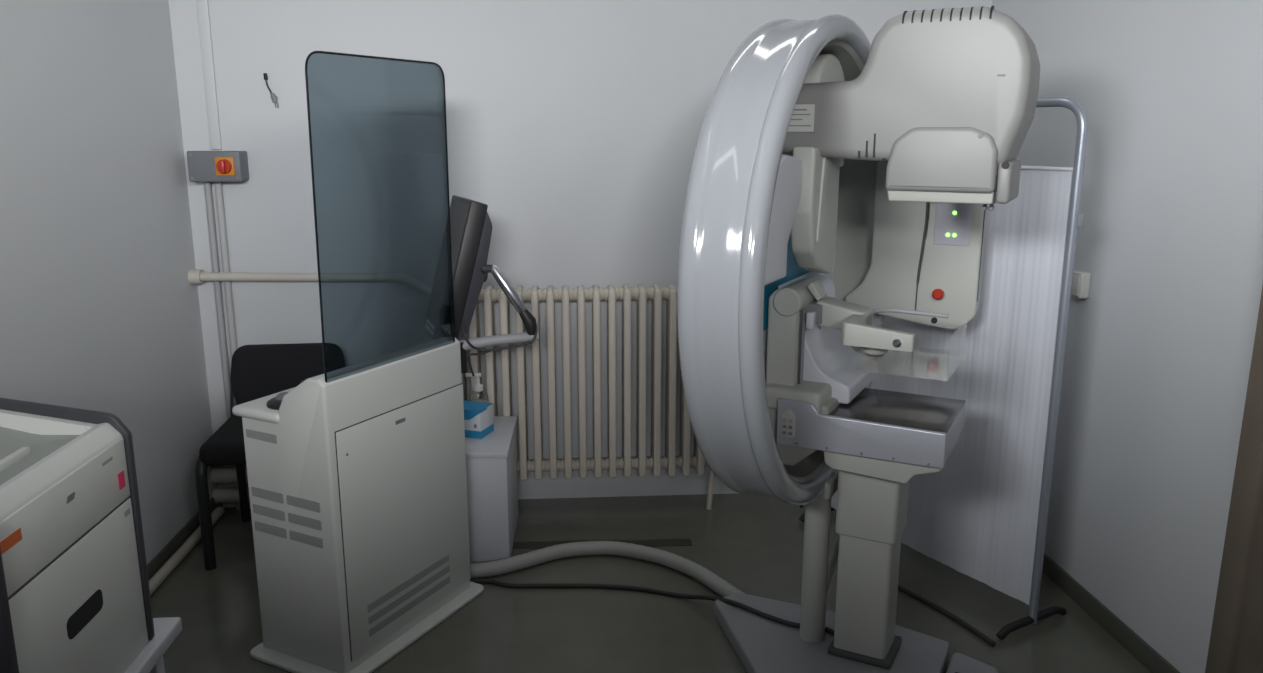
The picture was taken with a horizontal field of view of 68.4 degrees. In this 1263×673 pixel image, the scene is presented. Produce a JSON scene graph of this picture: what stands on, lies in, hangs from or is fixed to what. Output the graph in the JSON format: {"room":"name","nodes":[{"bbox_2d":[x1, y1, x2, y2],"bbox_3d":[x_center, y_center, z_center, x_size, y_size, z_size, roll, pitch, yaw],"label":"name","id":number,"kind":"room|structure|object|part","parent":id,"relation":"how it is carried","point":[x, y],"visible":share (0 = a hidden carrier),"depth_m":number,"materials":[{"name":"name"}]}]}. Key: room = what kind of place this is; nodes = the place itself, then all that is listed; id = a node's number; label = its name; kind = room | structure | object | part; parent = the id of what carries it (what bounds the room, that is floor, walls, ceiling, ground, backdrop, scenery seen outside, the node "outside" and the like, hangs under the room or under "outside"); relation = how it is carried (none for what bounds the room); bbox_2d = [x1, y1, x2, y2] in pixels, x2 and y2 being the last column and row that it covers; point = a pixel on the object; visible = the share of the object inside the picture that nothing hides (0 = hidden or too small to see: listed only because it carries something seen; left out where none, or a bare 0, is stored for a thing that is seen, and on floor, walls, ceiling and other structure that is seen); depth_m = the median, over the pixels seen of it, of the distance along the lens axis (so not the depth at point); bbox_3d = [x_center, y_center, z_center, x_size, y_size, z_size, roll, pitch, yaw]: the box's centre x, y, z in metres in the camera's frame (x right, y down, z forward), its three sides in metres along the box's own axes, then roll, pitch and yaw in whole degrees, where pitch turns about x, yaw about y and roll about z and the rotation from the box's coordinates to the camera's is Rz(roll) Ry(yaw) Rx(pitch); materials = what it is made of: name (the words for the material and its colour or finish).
{"room":"radiology room","nodes":[
{"label":"radiology room","id":0,"kind":"room"},
{"bbox_2d":[0,0,217,563],"bbox_3d":[-1.543,-0.078,0.930,0.100,2.750,5.260,-1,13,-4],"label":"wall","id":1,"kind":"structure","parent":0,"point":[100,308],"depth_m":2.88,"materials":[{"name":"paint"}]},
{"bbox_2d":[147,498,222,579],"bbox_3d":[-1.487,1.227,1.223,0.012,0.075,5.260,-1,13,-4],"label":"baseboard","id":2,"kind":"structure","parent":1,"relation":"attached to","point":[162,557],"depth_m":3.33,"materials":[{"name":"grey plastic"}]},
{"bbox_2d":[169,0,991,506],"bbox_3d":[-0.149,-0.680,3.648,3.270,2.750,0.100,-1,13,-4],"label":"wall","id":3,"kind":"structure","parent":0,"point":[577,124],"depth_m":3.56,"materials":[{"name":"paint"}]},
{"bbox_2d":[196,0,221,149],"bbox_3d":[-1.557,-1.345,3.343,0.040,1.320,0.010,-1,13,-4],"label":"trim","id":4,"kind":"structure","parent":3,"relation":"attached to","point":[202,5],"depth_m":3.42,"materials":[{"name":"paint"}]},
{"bbox_2d":[187,151,248,181],"bbox_3d":[-1.535,-0.630,3.443,0.190,0.112,0.128,-1,13,-4],"label":"switch","id":5,"kind":"object","parent":3,"relation":"attached to","point":[203,166],"visible":1,"depth_m":3.41,"materials":[{"name":"grey plastic"}]},
{"bbox_3d":[-1.492,-0.621,3.398,0.052,0.052,0.032,-1,13,-4],"label":"knob","id":6,"kind":"part","parent":5,"relation":"part of","materials":[{"name":"red plastic"}]},
{"bbox_2d":[215,157,234,175],"bbox_3d":[-1.494,-0.625,3.416,0.068,0.068,0.006,-1,13,-4],"label":"switch plate","id":7,"kind":"object","parent":5,"relation":"attached to","point":[229,162],"depth_m":3.41,"materials":[{"name":"orange"}]},
{"bbox_2d":[204,182,240,509],"bbox_3d":[-1.594,0.055,3.635,0.025,1.320,0.025,-1,13,-4],"label":"conduit","id":8,"kind":"object","parent":3,"relation":"attached to","point":[207,185],"visible":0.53,"depth_m":3.58,"materials":[{"name":"grey plastic"}]},
{"bbox_2d":[210,467,247,483],"bbox_3d":[-1.260,0.552,3.739,0.822,0.068,0.062,-1,13,-4],"label":"pipe","id":9,"kind":"object","parent":3,"relation":"attached to","point":[217,475],"visible":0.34,"depth_m":3.69,"materials":[{"name":"beige metal"}]},
{"bbox_2d":[212,487,249,503],"bbox_3d":[-1.260,0.635,3.757,0.822,0.068,0.062,-1,13,-4],"label":"pipe","id":10,"kind":"object","parent":3,"relation":"attached to","point":[220,495],"visible":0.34,"depth_m":3.71,"materials":[{"name":"beige metal"}]},
{"bbox_2d":[214,182,250,508],"bbox_3d":[-1.557,0.053,3.643,0.025,1.320,0.025,-1,13,-4],"label":"conduit","id":11,"kind":"object","parent":3,"relation":"attached to","point":[218,185],"visible":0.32,"depth_m":3.56,"materials":[{"name":"paint"}]},
{"bbox_2d":[263,73,278,107],"bbox_3d":[-1.337,-0.912,3.449,0.049,0.125,0.021,3,13,12],"label":"cable","id":12,"kind":"object","parent":3,"relation":"attached to","point":[273,96],"visible":1,"depth_m":3.44,"materials":[{"name":"grey plastic"}]},
{"bbox_2d":[188,269,431,296],"bbox_3d":[-1.207,-0.202,3.559,0.946,0.117,0.095,0,12,0],"label":"pipe","id":13,"kind":"object","parent":3,"relation":"attached to","point":[195,276],"visible":0.95,"depth_m":3.55,"materials":[{"name":"white metal"}]},
{"bbox_2d":[150,493,1150,672],"bbox_3d":[0.034,1.279,1.395,3.270,0.100,5.360,-1,13,-4],"label":"floor","id":14,"kind":"structure","parent":0,"point":[754,544],"depth_m":3.02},
{"bbox_2d":[124,617,181,672],"bbox_3d":[-1.257,0.907,1.836,0.535,0.435,0.580,-1,13,-4],"label":"stand","id":15,"kind":"object","parent":14,"relation":"on","point":[150,659],"visible":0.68,"depth_m":2.00,"materials":[{"name":"white metal"}]},
{"bbox_2d":[0,398,154,672],"bbox_3d":[-1.264,0.418,1.686,0.521,0.585,0.484,-1,13,-4],"label":"cart","id":16,"kind":"object","parent":15,"relation":"on","point":[75,597],"visible":1,"depth_m":1.73,"materials":[{"name":"grey plastic"}]},
{"bbox_3d":[-1.248,0.468,1.461,0.521,0.585,0.022,-1,13,-4],"label":"trim","id":17,"kind":"part","parent":16,"relation":"part of","materials":[{"name":"grey plastic"}]},
{"bbox_2d":[0,427,79,484],"bbox_3d":[-1.280,0.247,1.653,0.435,0.188,0.402,-1,13,-4],"label":"tray","id":18,"kind":"object","parent":16,"relation":"on","point":[22,449],"depth_m":1.78,"materials":[{"name":"grey plastic"}]},
{"bbox_3d":[-1.266,0.241,1.649,0.501,0.203,0.445,-1,13,-4],"label":"frame","id":19,"kind":"part","parent":16,"relation":"part of","materials":[{"name":"white plastic"}]},
{"bbox_3d":[-1.018,0.312,1.683,0.012,0.124,0.437,-1,13,-4],"label":"drawer","id":20,"kind":"part","parent":16,"relation":"part of","materials":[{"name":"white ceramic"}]},
{"bbox_3d":[-1.018,0.538,1.733,0.012,0.329,0.437,-1,13,-4],"label":"drawer","id":21,"kind":"part","parent":16,"relation":"part of","materials":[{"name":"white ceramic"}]},
{"bbox_2d":[102,457,112,465],"bbox_3d":[-1.022,0.244,1.813,0.002,0.006,0.040,-1,13,-4],"label":"print","id":22,"kind":"object","parent":16,"relation":"on","point":[106,461],"depth_m":1.81,"materials":[{"name":"grey"}]},
{"bbox_2d":[124,508,129,517],"bbox_3d":[-1.026,0.358,1.891,0.002,0.012,0.023,-1,13,-4],"label":"print","id":23,"kind":"object","parent":16,"relation":"on","point":[126,510],"depth_m":1.89,"materials":[{"name":"grey"}]},
{"bbox_3d":[-1.062,0.869,2.088,0.040,0.401,0.040,-1,13,-4],"label":"leg","id":24,"kind":"part","parent":15,"relation":"part of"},
{"bbox_2d":[149,507,224,595],"bbox_3d":[-1.573,0.896,2.791,0.037,0.036,1.870,-1,13,-4],"label":"pipe","id":25,"kind":"object","parent":14,"relation":"on","point":[187,546],"visible":0.52,"depth_m":3.29,"materials":[{"name":"beige metal"}]},
{"bbox_2d":[195,343,345,569],"bbox_3d":[-1.291,0.418,3.428,0.467,0.703,0.474,-2,13,-7],"label":"chair","id":26,"kind":"object","parent":14,"relation":"on","point":[258,371],"visible":0.48,"depth_m":3.53,"materials":[{"name":"black fabric"}]},
{"bbox_3d":[-1.480,0.586,3.289,0.038,0.434,0.181,0,12,-2],"label":"leg","id":27,"kind":"part","parent":26,"relation":"part of","materials":[{"name":"black plastic"}]},
{"bbox_3d":[-1.288,0.361,3.397,0.440,0.085,0.420,-2,13,-7],"label":"seat","id":28,"kind":"part","parent":26,"relation":"part of","materials":[{"name":"black fabric"}]},
{"bbox_3d":[-1.515,0.430,3.599,0.036,0.605,0.074,-2,13,-7],"label":"leg","id":29,"kind":"part","parent":26,"relation":"part of","materials":[{"name":"black plastic"}]},
{"bbox_3d":[-1.315,0.160,3.575,0.429,0.262,0.072,-2,13,-7],"label":"backrest","id":30,"kind":"part","parent":26,"relation":"part of","materials":[{"name":"black fabric"}]},
{"bbox_2d":[232,51,483,672],"bbox_3d":[-0.807,0.064,2.732,0.397,1.693,0.658,6,14,27],"label":"console","id":31,"kind":"object","parent":14,"relation":"on","point":[357,481],"visible":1,"depth_m":2.64,"materials":[{"name":"white metal"}]},
{"bbox_2d":[246,429,276,443],"bbox_3d":[-1.020,0.275,2.563,0.117,0.026,0.003,6,14,26],"label":"vent","id":32,"kind":"object","parent":31,"relation":"attached to","point":[272,438],"depth_m":2.56,"materials":[{"name":"grey plastic"}]},
{"bbox_2d":[251,487,283,503],"bbox_3d":[-1.017,0.443,2.599,0.123,0.029,0.003,6,14,26],"label":"vent","id":33,"kind":"object","parent":31,"relation":"attached to","point":[258,492],"depth_m":2.60,"materials":[{"name":"grey plastic"}]},
{"bbox_2d":[253,504,284,520],"bbox_3d":[-1.017,0.494,2.610,0.123,0.029,0.003,6,14,26],"label":"vent","id":34,"kind":"object","parent":31,"relation":"attached to","point":[258,509],"depth_m":2.61,"materials":[{"name":"grey plastic"}]},
{"bbox_2d":[254,521,286,538],"bbox_3d":[-1.017,0.544,2.622,0.123,0.029,0.003,6,14,26],"label":"vent","id":35,"kind":"object","parent":31,"relation":"attached to","point":[270,529],"depth_m":2.62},
{"bbox_2d":[266,392,287,409],"bbox_3d":[-0.966,0.173,2.593,0.100,0.036,0.100,-1,13,-4],"label":"trackball","id":36,"kind":"object","parent":31,"relation":"on","point":[274,403],"visible":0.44,"depth_m":2.56,"materials":[{"name":"black plastic"}]},
{"bbox_2d":[286,495,319,512],"bbox_3d":[-0.895,0.456,2.538,0.123,0.029,0.003,6,14,26],"label":"vent","id":37,"kind":"object","parent":31,"relation":"attached to","point":[314,506],"depth_m":2.54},
{"bbox_2d":[288,513,321,530],"bbox_3d":[-0.895,0.507,2.549,0.123,0.029,0.003,6,14,26],"label":"vent","id":38,"kind":"object","parent":31,"relation":"attached to","point":[293,518],"depth_m":2.55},
{"bbox_2d":[289,530,322,547],"bbox_3d":[-0.895,0.558,2.560,0.123,0.029,0.003,6,14,26],"label":"vent","id":39,"kind":"object","parent":31,"relation":"attached to","point":[296,536],"depth_m":2.56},
{"bbox_3d":[-0.662,0.531,2.781,0.008,0.671,0.547,6,14,26],"label":"door panel","id":40,"kind":"part","parent":31,"relation":"part of","materials":[{"name":"white metal"}]},
{"bbox_2d":[368,554,448,612],"bbox_3d":[-0.667,0.740,2.808,0.002,0.024,0.368,6,14,26],"label":"vent","id":41,"kind":"object","parent":31,"relation":"attached to","point":[384,598],"depth_m":2.79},
{"bbox_2d":[368,565,449,624],"bbox_3d":[-0.667,0.777,2.816,0.002,0.024,0.368,6,14,26],"label":"vent","id":42,"kind":"object","parent":31,"relation":"attached to","point":[380,613],"depth_m":2.80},
{"bbox_2d":[369,576,449,636],"bbox_3d":[-0.667,0.814,2.824,0.002,0.024,0.368,6,14,26],"label":"vent","id":43,"kind":"object","parent":31,"relation":"attached to","point":[434,589],"depth_m":2.81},
{"bbox_2d":[423,195,538,375],"bbox_3d":[-0.506,-0.173,3.059,0.308,0.557,0.379,-5,13,-21],"label":"monitor","id":44,"kind":"object","parent":31,"relation":"attached to","point":[470,222],"visible":0.94,"depth_m":2.95,"materials":[{"name":"black plastic"}]},
{"bbox_3d":[-0.584,-0.220,3.060,0.172,0.466,0.300,-5,13,-21],"label":"frame","id":45,"kind":"part","parent":44,"relation":"part of","materials":[{"name":"black plastic"}]},
{"bbox_3d":[-0.552,0.065,2.988,0.043,0.101,0.044,-1,13,-4],"label":"arm","id":46,"kind":"part","parent":44,"relation":"part of","materials":[{"name":"black plastic"}]},
{"bbox_3d":[-0.426,0.016,2.985,0.257,0.061,0.038,-1,13,-4],"label":"arm","id":47,"kind":"part","parent":44,"relation":"part of"},
{"bbox_3d":[-0.388,-0.146,2.948,0.115,0.169,0.035,-1,13,-4],"label":"arm","id":48,"kind":"part","parent":44,"relation":"part of","materials":[{"name":"silver metal"}]},
{"bbox_2d":[465,416,518,562],"bbox_3d":[-0.569,0.561,3.413,0.277,0.428,0.422,-1,13,-2],"label":"base cabinet","id":49,"kind":"object","parent":14,"relation":"on","point":[491,460],"visible":0.48,"depth_m":3.23,"materials":[{"name":"grey"}]},
{"bbox_2d":[465,373,487,402],"bbox_3d":[-0.569,0.231,3.460,0.072,0.196,0.072,11,16,40],"label":"pump bottle","id":50,"kind":"object","parent":49,"relation":"on","point":[477,387],"visible":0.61,"depth_m":3.44,"materials":[{"name":"plastic"}]},
{"bbox_2d":[463,400,493,438],"bbox_3d":[-0.578,0.300,3.357,0.125,0.106,0.102,4,13,18],"label":"carton","id":51,"kind":"object","parent":49,"relation":"on","point":[478,416],"visible":0.59,"depth_m":3.31,"materials":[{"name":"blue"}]},
{"bbox_2d":[460,283,713,509],"bbox_3d":[-0.207,0.252,3.682,1.089,0.918,0.178,-1,13,-4],"label":"radiator","id":52,"kind":"object","parent":14,"relation":"on","point":[489,296],"visible":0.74,"depth_m":3.59,"materials":[{"name":"white metal"}]},
{"bbox_2d":[513,539,691,548],"bbox_3d":[-0.107,0.770,3.453,0.662,0.004,0.054,-1,13,-2],"label":"floor strip","id":53,"kind":"object","parent":14,"relation":"on","point":[648,542],"visible":0.73,"depth_m":3.45,"materials":[{"name":"grey"}]},
{"bbox_2d":[470,541,744,596],"bbox_3d":[-0.071,0.797,3.209,1.042,0.052,0.355,3,13,14],"label":"hose","id":54,"kind":"object","parent":14,"relation":"on","point":[692,569],"visible":0.82,"depth_m":3.25,"materials":[{"name":"grey"}]},
{"bbox_2d":[474,578,833,635],"bbox_3d":[0.066,0.834,3.003,1.230,0.073,0.172,5,13,21],"label":"power cord","id":55,"kind":"object","parent":14,"relation":"on","point":[488,581],"visible":0.86,"depth_m":3.09,"materials":[{"name":"grey plastic"}]},
{"bbox_2d":[677,6,1039,672],"bbox_3d":[0.606,0.069,2.502,0.881,1.783,1.301,6,14,27],"label":"machine","id":56,"kind":"object","parent":14,"relation":"on","point":[840,182],"visible":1,"depth_m":2.30,"materials":[{"name":"white plastic"}]},
{"bbox_2d":[766,380,831,412],"bbox_3d":[0.482,0.144,2.559,0.157,0.063,0.280,6,14,27],"label":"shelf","id":57,"kind":"object","parent":56,"relation":"attached to","point":[816,393],"depth_m":2.45,"materials":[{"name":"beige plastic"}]},
{"bbox_3d":[0.447,0.022,2.469,0.008,0.230,0.009,6,14,27],"label":"rail","id":58,"kind":"part","parent":56,"relation":"part of","materials":[{"name":"grey"}]},
{"bbox_3d":[0.418,-0.541,2.304,0.077,0.070,0.003,6,14,27],"label":"rating plate","id":59,"kind":"part","parent":56,"relation":"part of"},
{"bbox_2d":[787,103,815,132],"bbox_3d":[0.417,-0.541,2.303,0.077,0.070,0.001,6,14,27],"label":"print","id":60,"kind":"object","parent":56,"relation":"attached to","point":[803,119],"depth_m":2.30,"materials":[{"name":"grey paper"}]},
{"bbox_3d":[0.480,-0.597,2.476,0.110,0.295,0.300,6,14,27],"label":"rotor arm","id":61,"kind":"part","parent":56,"relation":"part of","materials":[{"name":"beige plastic"}]},
{"bbox_3d":[0.528,0.646,2.668,0.072,0.475,0.072,6,14,27],"label":"ring post","id":62,"kind":"part","parent":56,"relation":"part of","materials":[{"name":"beige plastic"}]},
{"bbox_3d":[0.496,-0.124,2.480,0.038,0.046,0.060,6,14,27],"label":"lever","id":63,"kind":"part","parent":56,"relation":"part of","materials":[{"name":"beige plastic"}]},
{"bbox_3d":[0.561,-0.007,2.633,0.210,0.305,0.320,6,14,27],"label":"arm","id":64,"kind":"part","parent":56,"relation":"part of","materials":[{"name":"white plastic"}]},
{"bbox_3d":[0.441,0.947,2.534,0.701,0.055,0.807,6,14,27],"label":"plate","id":65,"kind":"part","parent":56,"relation":"part of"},
{"bbox_2d":[827,534,838,590],"bbox_3d":[0.589,0.651,2.759,0.090,0.410,0.090,-1,13,-4],"label":"cable","id":66,"kind":"object","parent":56,"relation":"attached to","point":[834,558],"visible":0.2,"depth_m":2.79,"materials":[{"name":"grey plastic"}]},
{"bbox_3d":[0.570,-0.057,2.490,0.135,0.080,0.090,6,14,27],"label":"fork stem","id":67,"kind":"part","parent":56,"relation":"part of","materials":[{"name":"beige plastic"}]},
{"bbox_3d":[0.645,0.016,2.261,0.020,0.020,0.012,6,14,27],"label":"fork knob","id":68,"kind":"part","parent":56,"relation":"part of","materials":[{"name":"silver metal"}]},
{"bbox_3d":[0.871,-0.289,2.861,0.395,0.513,0.070,6,14,27],"label":"control panel","id":69,"kind":"part","parent":56,"relation":"part of","materials":[{"name":"beige plastic"}]},
{"bbox_3d":[0.823,-0.043,2.530,0.016,0.016,0.012,6,14,27],"label":"fork knob","id":70,"kind":"part","parent":56,"relation":"part of","materials":[{"name":"black plastic"}]},
{"bbox_3d":[0.812,1.000,2.307,0.147,0.050,0.744,6,14,27],"label":"foot plate","id":71,"kind":"part","parent":56,"relation":"part of","materials":[{"name":"white plastic"}]},
{"bbox_3d":[0.832,-0.307,2.190,0.012,0.020,0.020,6,14,27],"label":"knob","id":72,"kind":"part","parent":56,"relation":"part of","materials":[{"name":"grey plastic"}]},
{"bbox_3d":[0.845,-0.305,2.183,0.012,0.020,0.020,6,14,27],"label":"knob","id":73,"kind":"part","parent":56,"relation":"part of","materials":[{"name":"grey plastic"}]},
{"bbox_2d":[799,97,1087,639],"bbox_3d":[1.001,0.032,3.107,0.312,1.590,1.002,-7,14,-29],"label":"privacy screen","id":74,"kind":"object","parent":14,"relation":"on","point":[983,516],"visible":0.42,"depth_m":2.87,"materials":[{"name":"grey"}]},
{"bbox_2d":[831,170,1071,604],"bbox_3d":[0.992,0.098,3.122,0.015,1.325,0.930,-7,14,-30],"label":"curtain","id":75,"kind":"object","parent":74,"relation":"hanging from","point":[978,516],"depth_m":2.89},
{"bbox_3d":[0.993,-0.551,2.979,0.012,0.011,0.965,-7,14,-30],"label":"curtain rod","id":76,"kind":"part","parent":74,"relation":"part of","materials":[{"name":"silver metal"}]},
{"bbox_3d":[0.993,0.023,3.106,0.027,1.571,0.992,-7,14,-30],"label":"frame","id":77,"kind":"part","parent":74,"relation":"part of","materials":[{"name":"grey metal"}]},
{"bbox_2d":[898,584,995,646],"bbox_3d":[0.958,0.798,2.983,0.032,0.153,0.536,-7,14,-28],"label":"power cord","id":78,"kind":"object","parent":14,"relation":"on","point":[918,597],"visible":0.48,"depth_m":2.93,"materials":[{"name":"grey plastic"}]},
{"bbox_2d":[992,0,1262,672],"bbox_3d":[1.619,-0.126,1.146,0.100,2.750,5.260,-1,13,-4],"label":"wall","id":79,"kind":"structure","parent":0,"point":[1159,350],"depth_m":2.61,"materials":[{"name":"paint"}]},
{"bbox_2d":[1071,269,1090,298],"bbox_3d":[1.424,-0.167,2.966,0.040,0.084,0.080,-1,13,-4],"label":"wall socket","id":80,"kind":"object","parent":79,"relation":"attached to","point":[1081,280],"visible":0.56,"depth_m":2.93,"materials":[{"name":"beige plastic"}]},
{"bbox_2d":[1042,553,1179,672],"bbox_3d":[1.437,0.794,3.200,0.012,0.065,1.630,-1,13,-4],"label":"baseboard","id":81,"kind":"structure","parent":79,"relation":"attached to","point":[1152,660],"depth_m":2.84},
{"bbox_2d":[1205,285,1262,672],"bbox_3d":[1.513,0.048,1.746,0.035,2.150,0.890,-1,13,-4],"label":"door","id":82,"kind":"structure","parent":79,"relation":"in","point":[1236,638],"depth_m":2.23,"materials":[{"name":"brown wood"}]}
]}

